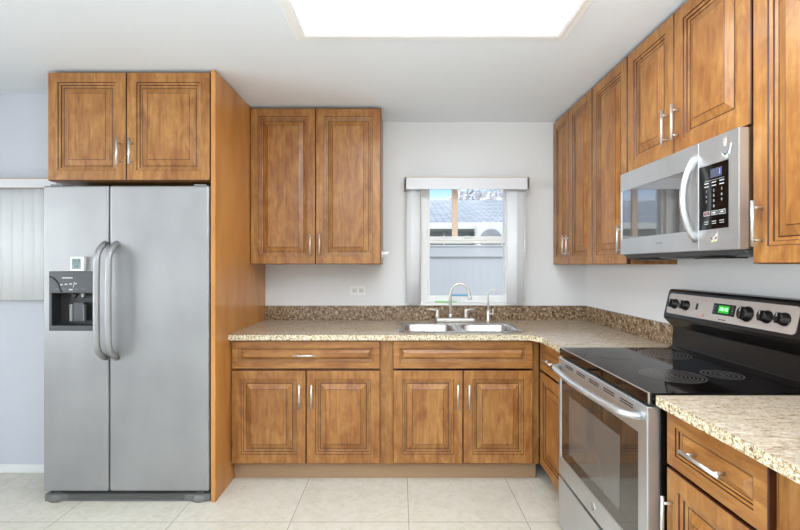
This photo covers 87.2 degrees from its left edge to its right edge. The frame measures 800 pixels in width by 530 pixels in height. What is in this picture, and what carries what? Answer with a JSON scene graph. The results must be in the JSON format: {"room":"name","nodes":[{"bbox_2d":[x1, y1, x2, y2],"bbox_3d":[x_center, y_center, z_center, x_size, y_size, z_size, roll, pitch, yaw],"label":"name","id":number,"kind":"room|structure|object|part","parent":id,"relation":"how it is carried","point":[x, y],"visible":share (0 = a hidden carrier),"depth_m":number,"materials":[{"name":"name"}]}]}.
{"room":"kitchen","nodes":[
{"label":"kitchen","id":0,"kind":"room"},
{"bbox_2d":[0,94,58,463],"bbox_3d":[-3.300,0.115,2.955,2.600,2.420,0.530,0,0,0],"label":"wall","id":1,"kind":"structure","parent":0,"point":[23,117],"depth_m":2.69,"materials":[{"name":"white paint"}]},
{"bbox_2d":[0,464,43,472],"bbox_3d":[-3.300,1.299,2.683,2.600,0.052,0.015,0,0,0],"label":"baseboard","id":2,"kind":"structure","parent":1,"relation":"attached to","point":[4,468],"depth_m":2.67,"materials":[{"name":"white wood"}]},
{"bbox_2d":[0,178,57,299],"bbox_3d":[-2.945,-0.161,2.634,1.610,0.761,0.044,0,0,0],"label":"vertical blind","id":3,"kind":"object","parent":1,"relation":"attached to","point":[21,199],"visible":0.79,"depth_m":2.64,"materials":[{"name":"white"}]},
{"bbox_2d":[0,438,562,529],"bbox_3d":[-1.535,1.365,-0.420,6.130,0.080,7.560,0,0,0],"label":"floor","id":4,"kind":"structure","parent":0,"point":[246,503],"depth_m":2.29,"materials":[{"name":"beige tile"}]},
{"bbox_2d":[44,184,210,502],"bbox_3d":[-1.528,0.435,2.658,0.925,1.778,0.804,0,0,0],"label":"refrigerator","id":5,"kind":"object","parent":4,"relation":"on","point":[127,336],"visible":0.96,"depth_m":2.34,"materials":[{"name":"grey metal"}]},
{"bbox_3d":[-1.915,0.106,2.335,0.072,0.092,0.009,0,0,0],"label":"curved trim","id":6,"kind":"part","parent":5,"relation":"part of","materials":[{"name":"grey plastic"}]},
{"bbox_3d":[-1.808,0.410,2.371,0.364,1.706,0.062,0,0,0],"label":"door","id":7,"kind":"part","parent":5,"relation":"part of","materials":[{"name":"metal"}]},
{"bbox_2d":[70,257,85,270],"bbox_3d":[-1.783,-0.006,2.328,0.076,0.080,0.023,0,0,0],"label":"thermometer","id":8,"kind":"object","parent":5,"relation":"attached to","point":[76,263],"visible":1,"depth_m":2.32,"materials":[{"name":"white plastic"}]},
{"bbox_3d":[-1.642,0.199,2.304,0.033,0.667,0.097,0,0,0],"label":"handle","id":9,"kind":"part","parent":5,"relation":"part of","materials":[{"name":"metal"}]},
{"bbox_3d":[-1.578,0.199,2.304,0.033,0.667,0.097,0,0,0],"label":"handle","id":10,"kind":"part","parent":5,"relation":"part of","materials":[{"name":"metal"}]},
{"bbox_3d":[-1.342,0.410,2.371,0.554,1.706,0.062,0,0,0],"label":"door","id":11,"kind":"part","parent":5,"relation":"part of","materials":[{"name":"metal"}]},
{"bbox_2d":[211,70,264,501],"bbox_3d":[-1.044,0.119,2.782,0.025,2.412,0.874,0,0,0],"label":"end panel","id":12,"kind":"object","parent":4,"relation":"on","point":[237,284],"visible":0.56,"depth_m":2.51,"materials":[{"name":"brown wood"}]},
{"bbox_2d":[231,340,386,477],"bbox_3d":[-0.555,0.888,2.860,0.950,0.873,0.716,0,0,0],"label":"base cabinet","id":13,"kind":"object","parent":4,"relation":"on","point":[300,408],"visible":1,"depth_m":2.54,"materials":[{"name":"brown wood"}]},
{"bbox_3d":[-0.794,0.919,2.550,0.448,0.564,0.020,0,0,0],"label":"door","id":14,"kind":"part","parent":13,"relation":"part of","materials":[{"name":"brown wood"}]},
{"bbox_3d":[-0.603,0.790,2.521,0.012,0.145,0.038,0,0,0],"label":"handle","id":15,"kind":"part","parent":13,"relation":"part of","materials":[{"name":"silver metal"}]},
{"bbox_3d":[-0.570,0.543,2.521,0.140,0.012,0.038,0,0,0],"label":"handle","id":16,"kind":"part","parent":13,"relation":"part of","materials":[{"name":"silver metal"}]},
{"bbox_3d":[-0.570,0.543,2.550,0.897,0.169,0.020,0,0,0],"label":"drawer","id":17,"kind":"part","parent":13,"relation":"part of","materials":[{"name":"brown wood"}]},
{"bbox_3d":[-0.530,0.790,2.521,0.012,0.145,0.038,0,0,0],"label":"handle","id":18,"kind":"part","parent":13,"relation":"part of","materials":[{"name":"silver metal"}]},
{"bbox_3d":[-0.344,0.919,2.550,0.446,0.564,0.020,0,0,0],"label":"door","id":19,"kind":"part","parent":13,"relation":"part of","materials":[{"name":"brown wood"}]},
{"bbox_2d":[228,320,670,352],"bbox_3d":[0.200,0.435,2.666,2.457,0.032,1.105,0,0,0],"label":"countertop","id":20,"kind":"structure","parent":13,"relation":"on","point":[555,334],"depth_m":2.61,"materials":[{"name":"stone"}]},
{"bbox_2d":[429,282,474,321],"bbox_3d":[0.378,0.272,3.081,0.336,0.293,0.064,0,0,0],"label":"kitchen faucet","id":21,"kind":"object","parent":20,"relation":"on","point":[450,318],"visible":1,"depth_m":3.07,"materials":[{"name":"silver metal"}]},
{"bbox_3d":[0.251,0.354,3.085,0.084,0.074,0.036,0,0,0],"label":"lever","id":22,"kind":"part","parent":21,"relation":"part of","materials":[{"name":"silver metal"}]},
{"bbox_3d":[0.405,0.404,3.085,0.280,0.030,0.056,0,0,0],"label":"plate","id":23,"kind":"part","parent":21,"relation":"part of","materials":[{"name":"silver metal"}]},
{"bbox_3d":[0.439,0.258,3.073,0.172,0.265,0.032,0,0,10],"label":"spout","id":24,"kind":"part","parent":21,"relation":"part of","materials":[{"name":"silver metal"}]},
{"bbox_3d":[0.506,0.354,3.085,0.079,0.074,0.036,0,0,0],"label":"lever","id":25,"kind":"part","parent":21,"relation":"part of","materials":[{"name":"silver metal"}]},
{"bbox_2d":[397,323,523,332],"bbox_3d":[0.383,0.509,2.801,0.801,0.191,0.399,0,0,0],"label":"sink","id":26,"kind":"object","parent":20,"relation":"in","point":[401,327],"visible":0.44,"depth_m":2.95,"materials":[{"name":"metal"}]},
{"bbox_3d":[0.191,0.508,2.801,0.382,0.186,0.367,0,0,0],"label":"bowl","id":27,"kind":"part","parent":26,"relation":"part of","materials":[{"name":"metal"}]},
{"bbox_3d":[0.574,0.508,2.801,0.382,0.186,0.367,0,0,0],"label":"bowl","id":28,"kind":"part","parent":26,"relation":"part of","materials":[{"name":"metal"}]},
{"bbox_2d":[486,289,496,321],"bbox_3d":[0.670,0.296,3.085,0.085,0.246,0.040,0,0,0],"label":"filter faucet","id":29,"kind":"object","parent":20,"relation":"on","point":[488,310],"visible":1,"depth_m":3.08,"materials":[{"name":"silver metal"}]},
{"bbox_3d":[0.677,0.296,3.080,0.071,0.245,0.013,0,0,9],"label":"spout","id":30,"kind":"part","parent":29,"relation":"part of","materials":[{"name":"silver metal"}]},
{"bbox_2d":[387,340,538,477],"bbox_3d":[0.383,0.888,2.860,0.925,0.873,0.716,0,0,0],"label":"base cabinet","id":31,"kind":"object","parent":4,"relation":"on","point":[441,423],"visible":0.96,"depth_m":2.54,"materials":[{"name":"brown wood"}]},
{"bbox_3d":[0.169,0.919,2.550,0.422,0.564,0.020,0,0,0],"label":"door","id":32,"kind":"part","parent":31,"relation":"part of","materials":[{"name":"brown wood"}]},
{"bbox_3d":[0.347,0.790,2.521,0.012,0.145,0.038,0,0,0],"label":"handle","id":33,"kind":"part","parent":31,"relation":"part of","materials":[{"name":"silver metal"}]},
{"bbox_3d":[0.381,0.543,2.550,0.846,0.169,0.020,0,0,0],"label":"drawer","id":34,"kind":"part","parent":31,"relation":"part of","materials":[{"name":"brown wood"}]},
{"bbox_3d":[0.593,0.919,2.550,0.422,0.564,0.020,0,0,0],"label":"door","id":35,"kind":"part","parent":31,"relation":"part of","materials":[{"name":"brown wood"}]},
{"bbox_2d":[540,343,561,492],"bbox_3d":[1.118,0.888,2.337,0.621,0.873,0.435,0,0,0],"label":"base cabinet","id":36,"kind":"object","parent":4,"relation":"on","point":[549,380],"visible":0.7,"depth_m":2.38,"materials":[{"name":"brown wood"}]},
{"bbox_3d":[0.826,0.543,2.333,0.038,0.012,0.120,0,0,0],"label":"handle","id":37,"kind":"part","parent":36,"relation":"part of","materials":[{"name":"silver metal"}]},
{"bbox_3d":[0.855,0.543,2.333,0.020,0.169,0.405,0,0,0],"label":"drawer","id":38,"kind":"part","parent":36,"relation":"part of","materials":[{"name":"brown wood"}]},
{"bbox_2d":[552,289,799,529],"bbox_3d":[1.071,0.723,1.732,0.710,1.205,0.759,0,0,0],"label":"range","id":39,"kind":"object","parent":4,"relation":"on","point":[613,464],"visible":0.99,"depth_m":1.62,"materials":[{"name":"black metal"}]},
{"bbox_3d":[0.818,1.177,1.732,0.042,0.240,0.757,0,0,0],"label":"storage drawer","id":40,"kind":"part","parent":39,"relation":"part of","materials":[{"name":"metal"}]},
{"bbox_3d":[0.764,0.503,1.746,0.096,0.025,0.733,0,0,0],"label":"handle","id":41,"kind":"part","parent":39,"relation":"part of","materials":[{"name":"metal"}]},
{"bbox_3d":[0.802,0.430,1.732,0.005,0.038,0.758,0,0,0],"label":"lip trim","id":42,"kind":"part","parent":39,"relation":"part of","materials":[{"name":"metal"}]},
{"bbox_3d":[0.818,0.750,1.732,0.042,0.583,0.757,0,0,0],"label":"oven door","id":43,"kind":"part","parent":39,"relation":"part of","materials":[{"name":"metal"}]},
{"bbox_3d":[0.975,0.413,1.930,0.170,0.001,0.170,0,0,0],"label":"burner","id":44,"kind":"part","parent":39,"relation":"part of","materials":[{"name":"black glass"}]},
{"bbox_3d":[1.225,0.413,1.950,0.216,0.001,0.216,0,0,0],"label":"burner","id":45,"kind":"part","parent":39,"relation":"part of","materials":[{"name":"black glass"}]},
{"bbox_3d":[1.320,0.188,2.036,0.040,0.050,0.049,0,0,0],"label":"knob","id":46,"kind":"part","parent":39,"relation":"part of","materials":[{"name":"black plastic"}]},
{"bbox_3d":[1.020,0.413,1.575,0.216,0.001,0.216,0,0,0],"label":"burner","id":47,"kind":"part","parent":39,"relation":"part of","materials":[{"name":"black glass"}]},
{"bbox_2d":[563,347,799,397],"bbox_3d":[1.105,0.421,1.732,0.583,0.015,0.757,0,0,0],"label":"cooktop","id":48,"kind":"object","parent":39,"relation":"in","point":[644,372],"depth_m":1.61,"materials":[{"name":"black glass"}]},
{"bbox_3d":[1.320,0.188,1.958,0.040,0.050,0.049,0,0,0],"label":"knob","id":49,"kind":"part","parent":39,"relation":"part of","materials":[{"name":"black plastic"}]},
{"bbox_3d":[1.215,0.413,1.585,0.136,0.001,0.136,0,0,0],"label":"burner","id":50,"kind":"part","parent":39,"relation":"part of","materials":[{"name":"black glass"}]},
{"bbox_3d":[1.337,0.188,1.750,0.025,0.096,0.682,0,0,0],"label":"control panel","id":51,"kind":"part","parent":39,"relation":"part of","materials":[{"name":"silver metal"}]},
{"bbox_3d":[1.320,0.188,1.614,0.042,0.060,0.060,0,0,0],"label":"knob","id":52,"kind":"part","parent":39,"relation":"part of","materials":[{"name":"black plastic"}]},
{"bbox_3d":[1.320,0.188,1.526,0.040,0.050,0.049,0,0,0],"label":"knob","id":53,"kind":"part","parent":39,"relation":"part of","materials":[{"name":"black plastic"}]},
{"bbox_3d":[1.320,0.188,1.457,0.040,0.050,0.049,0,0,0],"label":"knob","id":54,"kind":"part","parent":39,"relation":"part of","materials":[{"name":"black plastic"}]},
{"bbox_2d":[660,412,778,529],"bbox_3d":[1.118,0.888,1.147,0.621,0.873,0.375,0,0,0],"label":"base cabinet","id":55,"kind":"object","parent":4,"relation":"on","point":[712,484],"visible":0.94,"depth_m":1.14,"materials":[{"name":"brown wood"}]},
{"bbox_3d":[0.826,0.790,1.303,0.038,0.145,0.012,0,0,0],"label":"handle","id":56,"kind":"part","parent":55,"relation":"part of","materials":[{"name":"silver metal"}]},
{"bbox_3d":[0.826,0.543,1.147,0.038,0.012,0.150,0,0,0],"label":"handle","id":57,"kind":"part","parent":55,"relation":"part of","materials":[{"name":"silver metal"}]},
{"bbox_3d":[0.855,0.919,1.147,0.020,0.564,0.367,0,0,0],"label":"door","id":58,"kind":"part","parent":55,"relation":"part of","materials":[{"name":"brown wood"}]},
{"bbox_2d":[779,473,799,529],"bbox_3d":[1.137,0.888,0.648,0.583,0.873,0.620,0,0,0],"label":"base cabinet","id":59,"kind":"object","parent":4,"relation":"on","point":[789,490],"visible":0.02,"depth_m":0.94,"materials":[{"name":"brown wood"}]},
{"bbox_2d":[656,395,799,483],"bbox_3d":[1.125,0.435,0.840,0.606,0.032,1.019,0,0,0],"label":"countertop","id":60,"kind":"structure","parent":59,"relation":"on","point":[765,428],"depth_m":1.14,"materials":[{"name":"stone"}]},
{"bbox_2d":[0,0,687,121],"bbox_3d":[-1.535,-1.120,-0.420,6.130,0.050,7.560,0,0,0],"label":"ceiling","id":61,"kind":"structure","parent":0,"point":[252,45],"depth_m":2.21,"materials":[{"name":"white paint"}]},
{"bbox_2d":[278,0,593,40],"bbox_3d":[0.149,-1.103,1.386,1.310,0.044,1.308,0,0,0],"label":"ceiling light","id":62,"kind":"object","parent":61,"relation":"attached to","point":[308,20],"visible":1,"depth_m":1.88,"materials":[{"name":"white plastic"}]},
{"bbox_2d":[293,0,577,30],"bbox_3d":[0.149,-1.115,1.386,1.192,0.020,1.190,0,0,0],"label":"diffuser","id":63,"kind":"object","parent":62,"relation":"attached to","point":[313,15],"depth_m":1.86,"materials":[{"name":"white plastic"}]},
{"bbox_2d":[265,122,586,437],"bbox_3d":[-0.285,0.115,3.285,3.630,2.420,0.130,0,0,0],"label":"wall","id":64,"kind":"structure","parent":0,"point":[410,149],"depth_m":3.22,"materials":[{"name":"white paint"}]},
{"bbox_2d":[48,73,210,186],"bbox_3d":[-1.516,-0.777,2.765,0.918,0.610,0.906,0,0,0],"label":"upper cabinet","id":65,"kind":"object","parent":64,"relation":"attached to","point":[105,129],"visible":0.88,"depth_m":2.35,"materials":[{"name":"brown wood"}]},
{"bbox_3d":[-1.752,-0.776,2.360,0.438,0.604,0.020,0,0,0],"label":"door","id":66,"kind":"part","parent":65,"relation":"part of","materials":[{"name":"brown wood"}]},
{"bbox_3d":[-1.565,-0.627,2.331,0.012,0.145,0.038,0,0,0],"label":"handle","id":67,"kind":"part","parent":65,"relation":"part of","materials":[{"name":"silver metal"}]},
{"bbox_3d":[-1.497,-0.627,2.331,0.012,0.145,0.038,0,0,0],"label":"handle","id":68,"kind":"part","parent":65,"relation":"part of","materials":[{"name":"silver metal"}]},
{"bbox_3d":[-1.296,-0.776,2.360,0.466,0.604,0.020,0,0,0],"label":"door","id":69,"kind":"part","parent":65,"relation":"part of","materials":[{"name":"brown wood"}]},
{"bbox_2d":[251,108,382,263],"bbox_3d":[-0.580,-0.542,3.033,0.900,1.075,0.371,0,0,0],"label":"upper cabinet","id":70,"kind":"object","parent":64,"relation":"attached to","point":[317,174],"visible":1,"depth_m":2.89,"materials":[{"name":"brown wood"}]},
{"bbox_3d":[-0.804,-0.541,2.895,0.444,1.069,0.020,0,0,0],"label":"door","id":71,"kind":"part","parent":70,"relation":"part of","materials":[{"name":"brown wood"}]},
{"bbox_3d":[-0.612,-0.135,2.866,0.012,0.150,0.038,0,0,0],"label":"handle","id":72,"kind":"part","parent":70,"relation":"part of","materials":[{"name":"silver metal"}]},
{"bbox_3d":[-0.548,-0.135,2.866,0.012,0.150,0.038,0,0,0],"label":"handle","id":73,"kind":"part","parent":70,"relation":"part of","materials":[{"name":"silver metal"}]},
{"bbox_3d":[-0.356,-0.541,2.895,0.444,1.069,0.020,0,0,0],"label":"door","id":74,"kind":"part","parent":70,"relation":"part of","materials":[{"name":"brown wood"}]},
{"bbox_2d":[382,251,389,257],"bbox_3d":[-0.102,-0.076,2.970,0.056,0.046,0.040,0,0,0],"label":"hook","id":75,"kind":"object","parent":70,"relation":"attached to","point":[387,252],"visible":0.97,"depth_m":2.96,"materials":[{"name":"white plastic"}]},
{"bbox_2d":[350,286,365,294],"bbox_3d":[-0.322,0.195,3.215,0.116,0.070,0.009,0,0,0],"label":"wall outlet","id":76,"kind":"object","parent":64,"relation":"attached to","point":[354,290],"visible":1,"depth_m":3.21,"materials":[{"name":"white plastic"}]},
{"bbox_2d":[265,306,584,319],"bbox_3d":[0.200,0.365,3.207,2.457,0.108,0.022,0,0,0],"label":"backsplash","id":77,"kind":"structure","parent":64,"relation":"attached to","point":[271,312],"depth_m":3.20,"materials":[{"name":"stone"}]},
{"bbox_2d":[404,189,524,305],"bbox_3d":[0.490,-0.171,3.263,0.920,0.958,0.155,0,0,0],"label":"window","id":78,"kind":"structure","parent":64,"relation":"in","point":[427,299],"depth_m":3.27,"materials":[{"name":"white"}]},
{"bbox_3d":[0.490,0.299,3.225,0.920,0.017,0.080,0,0,0],"label":"sill","id":79,"kind":"part","parent":78,"relation":"part of","materials":[{"name":"white"}]},
{"bbox_2d":[404,177,528,303],"bbox_3d":[0.494,-0.178,3.160,0.922,0.944,0.115,0,0,0],"label":"vertical blind","id":80,"kind":"object","parent":78,"relation":"attached to","point":[516,187],"visible":1,"depth_m":3.15,"materials":[{"name":"white"}]},
{"bbox_3d":[0.523,-0.196,3.277,0.583,0.058,0.055,0,0,0],"label":"meeting rail","id":81,"kind":"part","parent":78,"relation":"part of","materials":[{"name":"white"}]},
{"bbox_2d":[587,257,799,323],"bbox_3d":[1.480,0.115,-0.490,0.100,2.420,7.420,0,0,0],"label":"wall","id":82,"kind":"structure","parent":0,"point":[640,290],"depth_m":2.20,"materials":[{"name":"white paint"}]},
{"bbox_2d":[553,89,595,264],"bbox_3d":[1.280,-0.542,2.885,0.296,1.078,0.650,0,0,0],"label":"upper cabinet","id":83,"kind":"object","parent":82,"relation":"attached to","point":[572,132],"visible":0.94,"depth_m":2.84,"materials":[{"name":"brown wood"}]},
{"bbox_3d":[1.180,-0.541,3.059,0.020,1.072,0.294,0,0,0],"label":"door","id":84,"kind":"part","parent":83,"relation":"part of","materials":[{"name":"brown wood"}]},
{"bbox_3d":[1.151,-0.133,2.944,0.038,0.150,0.012,0,0,0],"label":"handle","id":85,"kind":"part","parent":83,"relation":"part of","materials":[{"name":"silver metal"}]},
{"bbox_3d":[1.151,-0.133,2.878,0.038,0.150,0.012,0,0,0],"label":"handle","id":86,"kind":"part","parent":83,"relation":"part of","materials":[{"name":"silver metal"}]},
{"bbox_3d":[1.180,-0.541,2.736,0.020,1.072,0.346,0,0,0],"label":"door","id":87,"kind":"part","parent":83,"relation":"part of","materials":[{"name":"brown wood"}]},
{"bbox_2d":[585,306,672,344],"bbox_3d":[1.417,0.365,2.654,0.022,0.108,1.082,0,0,0],"label":"backsplash","id":88,"kind":"structure","parent":82,"relation":"attached to","point":[662,332],"depth_m":2.54,"materials":[{"name":"stone"}]},
{"bbox_2d":[592,56,676,264],"bbox_3d":[1.280,-0.542,2.361,0.296,1.078,0.395,0,0,0],"label":"upper cabinet","id":89,"kind":"object","parent":82,"relation":"attached to","point":[610,95],"visible":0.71,"depth_m":2.36,"materials":[{"name":"brown wood"}]},
{"bbox_3d":[1.180,-0.541,2.361,0.020,1.072,0.389,0,0,0],"label":"door","id":90,"kind":"part","parent":89,"relation":"part of","materials":[{"name":"brown wood"}]},
{"bbox_3d":[1.151,-0.133,2.202,0.038,0.150,0.012,0,0,0],"label":"handle","id":91,"kind":"part","parent":89,"relation":"part of","materials":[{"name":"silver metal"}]},
{"bbox_2d":[628,0,752,171],"bbox_3d":[1.280,-0.774,1.780,0.296,0.613,0.765,0,0,0],"label":"upper cabinet","id":92,"kind":"object","parent":82,"relation":"attached to","point":[690,82],"visible":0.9,"depth_m":1.70,"materials":[{"name":"brown wood"}]},
{"bbox_3d":[1.180,-0.773,1.978,0.020,0.607,0.364,0,0,0],"label":"door","id":93,"kind":"part","parent":92,"relation":"part of","materials":[{"name":"brown wood"}]},
{"bbox_3d":[1.151,-0.598,1.828,0.038,0.150,0.012,0,0,0],"label":"handle","id":94,"kind":"part","parent":92,"relation":"part of","materials":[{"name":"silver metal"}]},
{"bbox_3d":[1.151,-0.598,1.761,0.038,0.150,0.012,0,0,0],"label":"handle","id":95,"kind":"part","parent":92,"relation":"part of","materials":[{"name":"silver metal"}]},
{"bbox_2d":[620,127,752,259],"bbox_3d":[1.248,-0.242,1.778,0.357,0.437,0.755,0,0,0],"label":"microwave","id":96,"kind":"object","parent":92,"relation":"attached to","point":[693,202],"visible":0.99,"depth_m":1.60,"materials":[{"name":"silver metal"}]},
{"bbox_3d":[1.146,-0.257,1.873,0.032,0.408,0.565,0,0,0],"label":"door","id":97,"kind":"part","parent":96,"relation":"part of","materials":[{"name":"metal"}]},
{"bbox_3d":[1.107,-0.254,1.606,0.077,0.336,0.026,0,0,0],"label":"handle","id":98,"kind":"part","parent":96,"relation":"part of","materials":[{"name":"metal"}]},
{"bbox_3d":[1.146,-0.257,1.494,0.032,0.408,0.189,0,0,0],"label":"control frame","id":99,"kind":"part","parent":96,"relation":"part of","materials":[{"name":"metal"}]},
{"bbox_3d":[1.180,-0.773,1.597,0.020,0.607,0.392,0,0,0],"label":"door","id":100,"kind":"part","parent":92,"relation":"part of","materials":[{"name":"brown wood"}]},
{"bbox_2d":[750,0,799,263],"bbox_3d":[1.280,-0.542,1.156,0.296,1.078,0.480,0,0,0],"label":"upper cabinet","id":101,"kind":"object","parent":82,"relation":"attached to","point":[775,204],"visible":1,"depth_m":1.32,"materials":[{"name":"brown wood"}]},
{"bbox_3d":[1.151,-0.133,1.356,0.038,0.150,0.012,0,0,0],"label":"handle","id":102,"kind":"part","parent":101,"relation":"part of","materials":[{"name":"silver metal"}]},
{"label":"outside","id":103,"kind":"structure","parent":0,"visible":0},
{"bbox_3d":[1.000,1.515,10.000,30.000,0.220,60.000,0,0,0],"label":"ground","id":104,"kind":"structure","parent":103,"visible":0},
{"bbox_2d":[430,245,502,294],"bbox_3d":[1.050,0.562,6.010,12.099,1.685,0.110,0,0,0],"label":"fence","id":105,"kind":"object","parent":104,"relation":"on","point":[480,267],"visible":0.04,"depth_m":6.00,"materials":[{"name":"grey plastic"}]},
{"bbox_3d":[1.000,-0.198,6.010,12.000,0.165,0.110,0,0,0],"label":"rail","id":106,"kind":"part","parent":105,"relation":"part of","materials":[{"name":"grey plastic"}]},
{"bbox_2d":[430,200,502,244],"bbox_3d":[1.000,-0.395,12.520,21.000,3.600,6.160,0,0,0],"label":"neighbor house","id":107,"kind":"structure","parent":104,"relation":"on","point":[471,213],"depth_m":10.63,"materials":[{"name":"grey paint"}]},
{"bbox_2d":[475,224,502,244],"bbox_3d":[2.020,-0.465,9.294,0.740,0.820,0.612,0,0,0],"label":"air conditioner","id":108,"kind":"object","parent":107,"relation":"attached to","point":[480,229],"visible":0.23,"depth_m":9.00,"materials":[{"name":"white"}]},
{"bbox_2d":[481,229,500,244],"bbox_3d":[1.950,-0.535,8.994,0.480,0.480,0.012,0,0,0],"label":"fan grille","id":109,"kind":"object","parent":108,"relation":"attached to","point":[484,232],"depth_m":8.99,"materials":[{"name":"white"}]},
{"bbox_2d":[446,189,499,199],"bbox_3d":[2.999,-0.945,17.588,2.631,4.720,2.675,0,0,0],"label":"tree","id":110,"kind":"object","parent":104,"relation":"on","point":[475,195],"visible":0.16,"depth_m":17.06,"materials":[{"name":"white plant"}]},
{"bbox_2d":[484,189,502,199],"bbox_3d":[5.028,-1.267,20.625,3.133,5.361,3.027,0,0,0],"label":"tree","id":111,"kind":"object","parent":104,"relation":"on","point":[498,193],"visible":0.02,"depth_m":19.95,"materials":[{"name":"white plant"}]}
]}

